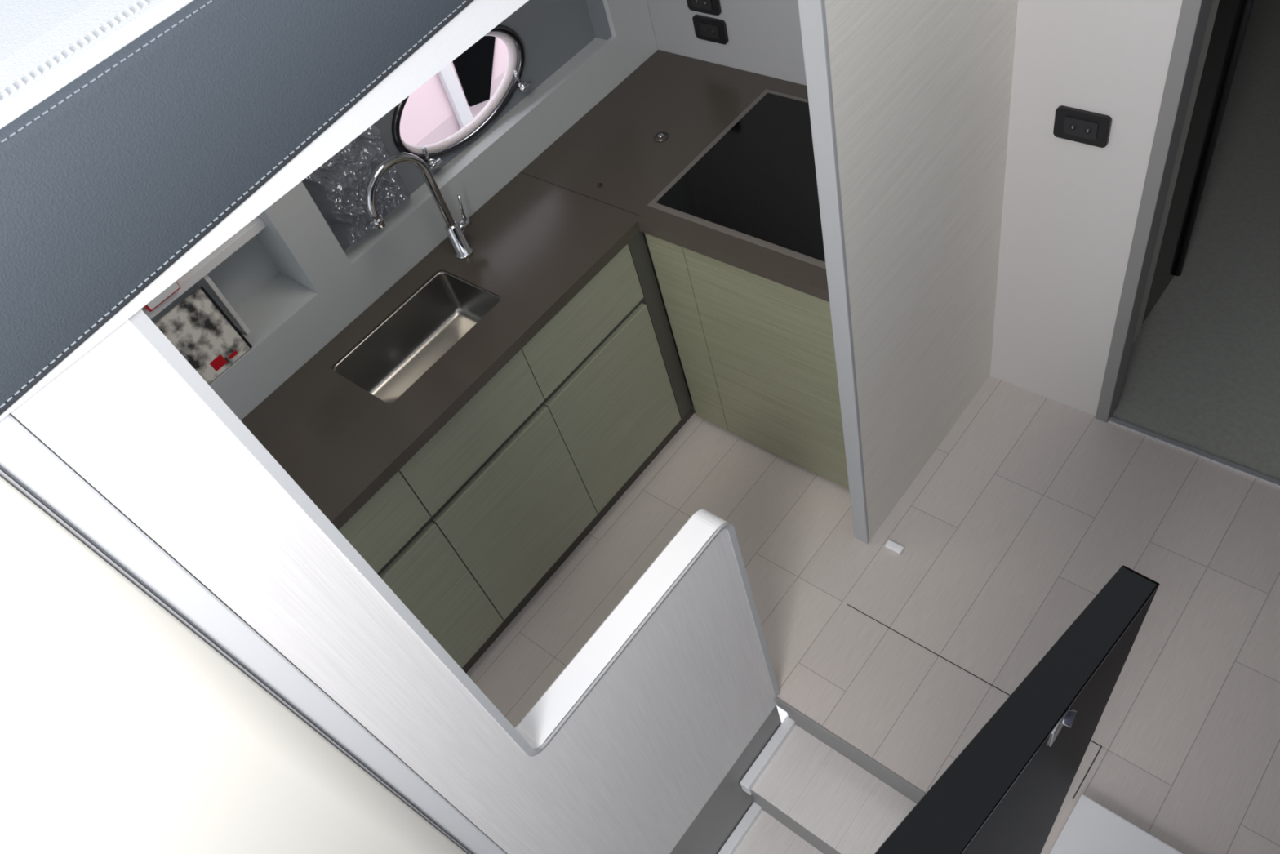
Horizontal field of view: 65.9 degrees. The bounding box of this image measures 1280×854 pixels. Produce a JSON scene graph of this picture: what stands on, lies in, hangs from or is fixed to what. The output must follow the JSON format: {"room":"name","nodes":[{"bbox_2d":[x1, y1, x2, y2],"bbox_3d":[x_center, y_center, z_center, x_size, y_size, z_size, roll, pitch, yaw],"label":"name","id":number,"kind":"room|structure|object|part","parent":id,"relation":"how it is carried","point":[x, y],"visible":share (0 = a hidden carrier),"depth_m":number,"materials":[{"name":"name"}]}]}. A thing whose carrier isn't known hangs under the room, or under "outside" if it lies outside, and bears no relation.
{"room":"yacht interior","nodes":[
{"label":"yacht interior","id":0,"kind":"room"},
{"bbox_2d":[0,413,507,853],"bbox_3d":[-0.538,1.361,1.771,0.243,3.080,1.191,27,64,32],"label":"frame","id":1,"kind":"object","parent":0,"point":[140,713],"visible":1,"depth_m":1.08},
{"bbox_2d":[10,0,657,519],"bbox_3d":[-1.097,-0.452,2.162,0.019,1.215,3.290,27,64,32],"label":"lining","id":2,"kind":"object","parent":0,"point":[344,288],"visible":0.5,"depth_m":2.72,"materials":[{"name":"white paint"}]},
{"bbox_2d":[151,212,314,344],"bbox_3d":[-1.170,-0.471,2.222,0.170,0.880,0.550,27,64,32],"label":"cubby","id":3,"kind":"object","parent":2,"relation":"attached to","point":[261,281],"visible":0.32,"depth_m":2.59,"materials":[{"name":"white paint"}]},
{"bbox_2d":[142,280,181,311],"bbox_3d":[-1.146,-0.326,2.316,0.099,0.036,0.090,27,64,32],"label":"book","id":4,"kind":"object","parent":3,"relation":"on","point":[174,287],"visible":0.24,"depth_m":2.29,"materials":[{"name":"white paper"}]},
{"bbox_2d":[154,285,252,384],"bbox_3d":[-1.066,-0.217,2.406,0.040,0.199,0.157,27,64,32],"label":"picture","id":5,"kind":"object","parent":3,"relation":"in","point":[197,326],"visible":0.86,"depth_m":2.40,"materials":[{"name":"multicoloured printed paper"}]},
{"bbox_2d":[141,216,266,319],"bbox_3d":[-1.134,-0.354,2.377,0.130,0.025,0.510,27,64,32],"label":"cubby shelf","id":6,"kind":"object","parent":3,"relation":"in","point":[212,260],"depth_m":2.38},
{"bbox_2d":[195,274,250,334],"bbox_3d":[-1.073,-0.328,2.493,0.120,0.210,0.012,27,64,32],"label":"divider","id":7,"kind":"object","parent":3,"relation":"in","point":[206,282],"depth_m":2.47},
{"bbox_2d":[9,308,781,853],"bbox_3d":[0.022,0.756,2.294,0.076,3.380,0.802,27,64,32],"label":"panel","id":8,"kind":"object","parent":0,"point":[645,742],"visible":0.97,"depth_m":1.58,"materials":[{"name":"white wood"}]},
{"bbox_3d":[-0.039,0.331,1.833,0.007,2.130,0.639,27,64,32],"label":"edge trim","id":9,"kind":"part","parent":8,"relation":"part of","materials":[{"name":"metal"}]},
{"bbox_3d":[-0.065,0.316,1.852,0.073,2.130,0.637,27,64,32],"label":"cap rail","id":10,"kind":"part","parent":8,"relation":"part of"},
{"bbox_2d":[302,0,595,251],"bbox_3d":[-0.592,-1.116,2.575,0.025,0.920,1.120,27,64,32],"label":"window","id":11,"kind":"structure","parent":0,"point":[551,33],"depth_m":2.75,"materials":[{"name":"glass"}]},
{"bbox_2d":[391,24,524,160],"bbox_3d":[-0.505,-0.944,2.788,0.022,0.292,0.516,27,64,32],"label":"ring","id":12,"kind":"object","parent":11,"relation":"attached to","point":[398,109],"visible":0.66,"depth_m":2.85,"materials":[{"name":"silver metal"}]},
{"bbox_2d":[422,146,441,170],"bbox_3d":[-0.592,-0.756,2.770,0.047,0.063,0.040,27,64,32],"label":"clamp","id":13,"kind":"object","parent":12,"relation":"attached to","point":[433,164],"visible":0.94,"depth_m":2.77,"materials":[{"name":"silver metal"}]},
{"bbox_2d":[513,69,532,93],"bbox_3d":[-0.354,-1.023,2.912,0.047,0.063,0.040,27,64,32],"label":"clamp","id":14,"kind":"object","parent":12,"relation":"attached to","point":[522,86],"visible":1,"depth_m":2.91,"materials":[{"name":"silver metal"}]},
{"bbox_2d":[400,32,516,152],"bbox_3d":[-0.523,-0.953,2.800,0.028,0.276,0.500,27,64,32],"label":"ring","id":15,"kind":"object","parent":11,"relation":"attached to","point":[500,91],"visible":0.54,"depth_m":2.89,"materials":[{"name":"white plastic"}]},
{"bbox_2d":[400,35,507,146],"bbox_3d":[-0.531,-0.957,2.805,0.004,0.246,0.470,27,64,32],"label":"pane","id":16,"kind":"object","parent":15,"relation":"attached to","point":[454,96],"visible":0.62,"depth_m":2.81,"materials":[{"name":"clear glass"}]},
{"bbox_2d":[344,37,606,260],"bbox_3d":[-0.455,-0.821,2.890,0.075,0.020,1.120,27,64,32],"label":"sill","id":17,"kind":"structure","parent":11,"relation":"attached to","point":[372,233],"depth_m":2.88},
{"bbox_2d":[585,0,612,39],"bbox_3d":[-0.554,-1.097,2.549,0.075,0.880,1.160,27,64,32],"label":"recess sides","id":18,"kind":"object","parent":11,"relation":"attached to","point":[596,8],"visible":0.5,"depth_m":3.04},
{"bbox_2d":[646,0,806,85],"bbox_3d":[0.404,-1.140,2.859,1.385,2.080,0.038,27,64,32],"label":"wall","id":19,"kind":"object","parent":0,"point":[765,36],"depth_m":2.94,"materials":[{"name":"white paint"}]},
{"bbox_2d":[686,0,721,16],"bbox_3d":[0.185,-1.261,2.925,0.120,0.075,0.016,27,64,32],"label":"power socket","id":20,"kind":"object","parent":19,"relation":"attached to","point":[713,7],"visible":1,"depth_m":2.93,"materials":[{"name":"black plastic"}]},
{"bbox_2d":[692,14,728,44],"bbox_3d":[0.212,-1.201,2.990,0.120,0.075,0.016,27,64,32],"label":"power socket","id":21,"kind":"object","parent":19,"relation":"attached to","point":[707,28],"visible":1,"depth_m":2.98,"materials":[{"name":"black plastic"}]},
{"bbox_2d":[396,375,1279,853],"bbox_3d":[0.419,1.075,2.460,2.350,0.035,3.290,27,64,32],"label":"floor","id":22,"kind":"structure","parent":0,"point":[1031,503],"depth_m":2.78,"materials":[{"name":"beige wood"}]},
{"bbox_2d":[129,49,848,752],"bbox_3d":[-0.359,0.340,2.662,1.173,0.900,3.090,27,64,32],"label":"kitchen cabinet","id":23,"kind":"object","parent":22,"relation":"on","point":[617,317],"depth_m":2.75,"materials":[{"name":"green wood"}]},
{"bbox_2d":[333,271,500,403],"bbox_3d":[-0.572,-0.197,2.677,0.266,0.154,0.426,27,64,32],"label":"sink","id":24,"kind":"object","parent":23,"relation":"in","point":[399,351],"visible":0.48,"depth_m":2.76,"materials":[{"name":"metal"}]},
{"bbox_2d":[365,152,473,259],"bbox_3d":[-0.578,-0.559,2.605,0.052,0.385,0.264,27,64,32],"label":"kitchen faucet","id":25,"kind":"object","parent":23,"relation":"on","point":[455,230],"visible":1,"depth_m":2.56,"materials":[{"name":"silver metal"}]},
{"bbox_3d":[-0.488,-0.597,2.705,0.012,0.082,0.024,27,64,32],"label":"lever","id":26,"kind":"part","parent":25,"relation":"part of","materials":[{"name":"silver metal"}]},
{"bbox_2d":[596,182,602,187],"bbox_3d":[-0.115,-0.693,2.831,0.016,0.003,0.016,27,64,32],"label":"plug","id":27,"kind":"object","parent":23,"relation":"on","point":[600,184],"visible":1,"depth_m":2.83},
{"bbox_2d":[653,132,668,142],"bbox_3d":[0.061,-0.855,2.906,0.044,0.009,0.044,27,64,32],"label":"knob","id":28,"kind":"object","parent":23,"relation":"on","point":[660,136],"visible":1,"depth_m":2.90,"materials":[{"name":"silver metal"}]},
{"bbox_2d":[647,88,826,269],"bbox_3d":[0.423,-0.692,2.672,0.600,0.006,0.572,27,64,32],"label":"cooktop","id":29,"kind":"object","parent":23,"relation":"in","point":[755,182],"visible":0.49,"depth_m":2.69,"materials":[{"name":"black glass"}]},
{"bbox_2d":[717,712,919,853],"bbox_3d":[0.191,1.894,2.592,0.760,1.060,1.979,27,64,32],"label":"staircase","id":30,"kind":"structure","parent":22,"relation":"on","point":[811,795],"depth_m":2.77,"materials":[{"name":"beige wood"}]},
{"bbox_2d":[774,696,925,799],"bbox_3d":[0.659,0.903,2.538,0.745,0.051,0.008,27,64,32],"label":"trim","id":31,"kind":"structure","parent":22,"relation":"attached to","point":[784,705],"depth_m":2.60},
{"bbox_2d":[884,539,904,554],"bbox_3d":[0.751,0.354,2.914,0.052,0.012,0.025,27,64,32],"label":"door stop","id":32,"kind":"object","parent":22,"relation":"on","point":[890,544],"visible":1,"depth_m":2.91,"materials":[{"name":"white plastic"}]},
{"bbox_2d":[846,604,1102,799],"bbox_3d":[0.823,0.705,2.618,0.732,0.002,0.158,27,64,32],"label":"trim","id":33,"kind":"structure","parent":22,"relation":"on","point":[846,604],"depth_m":2.64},
{"bbox_2d":[962,586,1158,853],"bbox_3d":[0.401,0.829,1.463,0.109,1.587,0.669,33,67,34],"label":"leaf","id":34,"kind":"object","parent":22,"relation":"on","point":[1023,820],"visible":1,"depth_m":1.04,"materials":[{"name":"black paint"}]},
{"bbox_2d":[874,564,1159,853],"bbox_3d":[0.249,0.354,0.843,0.666,0.004,0.060,-42,53,-18],"label":"door edge","id":35,"kind":"structure","parent":34,"relation":"attached to","point":[952,812],"depth_m":0.88,"materials":[{"name":"black paint"}]},
{"bbox_2d":[1046,706,1070,746],"bbox_3d":[0.383,0.266,0.899,0.006,0.031,0.045,27,64,32],"label":"latch plate","id":36,"kind":"object","parent":34,"relation":"attached to","point":[1055,732],"visible":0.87,"depth_m":0.89,"materials":[{"name":"silver metal"}]},
{"bbox_2d":[1062,708,1076,727],"bbox_3d":[0.385,0.262,0.897,0.019,0.016,0.018,27,64,32],"label":"latch bolt","id":37,"kind":"object","parent":34,"relation":"attached to","point":[1068,718],"depth_m":0.89,"materials":[{"name":"silver metal"}]},
{"bbox_2d":[1048,794,1182,853],"bbox_3d":[0.659,1.756,1.763,0.716,0.079,2.125,27,64,32],"label":"landing step","id":38,"kind":"structure","parent":22,"relation":"on","point":[1091,828],"depth_m":2.26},
{"bbox_2d":[824,0,1017,540],"bbox_3d":[0.685,-0.575,2.321,0.042,2.080,0.788,27,64,32],"label":"wall partition","id":39,"kind":"structure","parent":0,"point":[922,89],"depth_m":2.30,"materials":[{"name":"beige wood"}]},
{"bbox_2d":[797,0,869,543],"bbox_3d":[0.436,-0.301,2.172,0.047,2.080,0.013,27,64,32],"label":"partition edge","id":40,"kind":"object","parent":39,"relation":"attached to","point":[812,15],"visible":1,"depth_m":2.04,"materials":[{"name":"metal"}]},
{"bbox_2d":[990,0,1182,415],"bbox_3d":[1.479,-0.595,1.962,1.520,2.300,0.050,27,64,32],"label":"wall","id":41,"kind":"structure","parent":0,"point":[1070,209],"depth_m":2.50,"materials":[{"name":"white paint"}]},
{"bbox_2d":[1053,105,1111,147],"bbox_3d":[1.054,-0.715,2.357,0.130,0.084,0.016,27,64,32],"label":"power socket","id":42,"kind":"object","parent":41,"relation":"attached to","point":[1083,126],"visible":1,"depth_m":2.35,"materials":[{"name":"black plastic"}]},
{"bbox_2d":[1095,0,1213,422],"bbox_3d":[1.595,-0.461,2.031,1.029,1.980,0.080,27,64,32],"label":"door frame","id":43,"kind":"structure","parent":41,"relation":"attached to","point":[1193,16],"depth_m":2.36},
{"bbox_2d":[1107,416,1279,487],"bbox_3d":[1.796,0.160,2.770,0.955,0.008,0.020,27,64,32],"label":"sill","id":44,"kind":"structure","parent":41,"relation":"attached to","point":[1191,450],"depth_m":2.89,"materials":[{"name":"metal"}]},
{"bbox_3d":[-0.836,-0.653,1.419,1.525,0.045,3.330,27,64,32],"label":"ceiling","id":45,"kind":"structure","parent":0,"visible":0},
{"bbox_2d":[0,0,528,420],"bbox_3d":[-0.859,-0.697,1.335,1.547,0.254,3.300,27,64,32],"label":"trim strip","id":46,"kind":"object","parent":45,"relation":"attached to","point":[138,138],"visible":1,"depth_m":0.85,"materials":[{"name":"blue leather"}]},
{"label":"outside","id":47,"kind":"structure","parent":0,"visible":0},
{"bbox_2d":[1111,0,1279,479],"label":"door","id":48,"kind":"structure","parent":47,"point":[1202,372],"depth_m":3.18,"materials":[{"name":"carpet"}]},
{"bbox_2d":[1142,0,1245,324],"bbox_3d":[1.481,-1.018,2.527,0.035,1.940,0.300,27,64,32],"label":"door edge","id":49,"kind":"object","parent":48,"relation":"on","point":[1229,12],"visible":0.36,"depth_m":2.77,"materials":[{"name":"black paint"}]},
{"bbox_2d":[1174,0,1254,275],"bbox_3d":[1.583,-1.087,2.579,0.024,1.880,0.024,27,64,32],"label":"gasket","id":50,"kind":"object","parent":49,"relation":"attached to","point":[1248,6],"visible":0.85,"depth_m":2.85,"materials":[{"name":"black plastic"}]}
]}

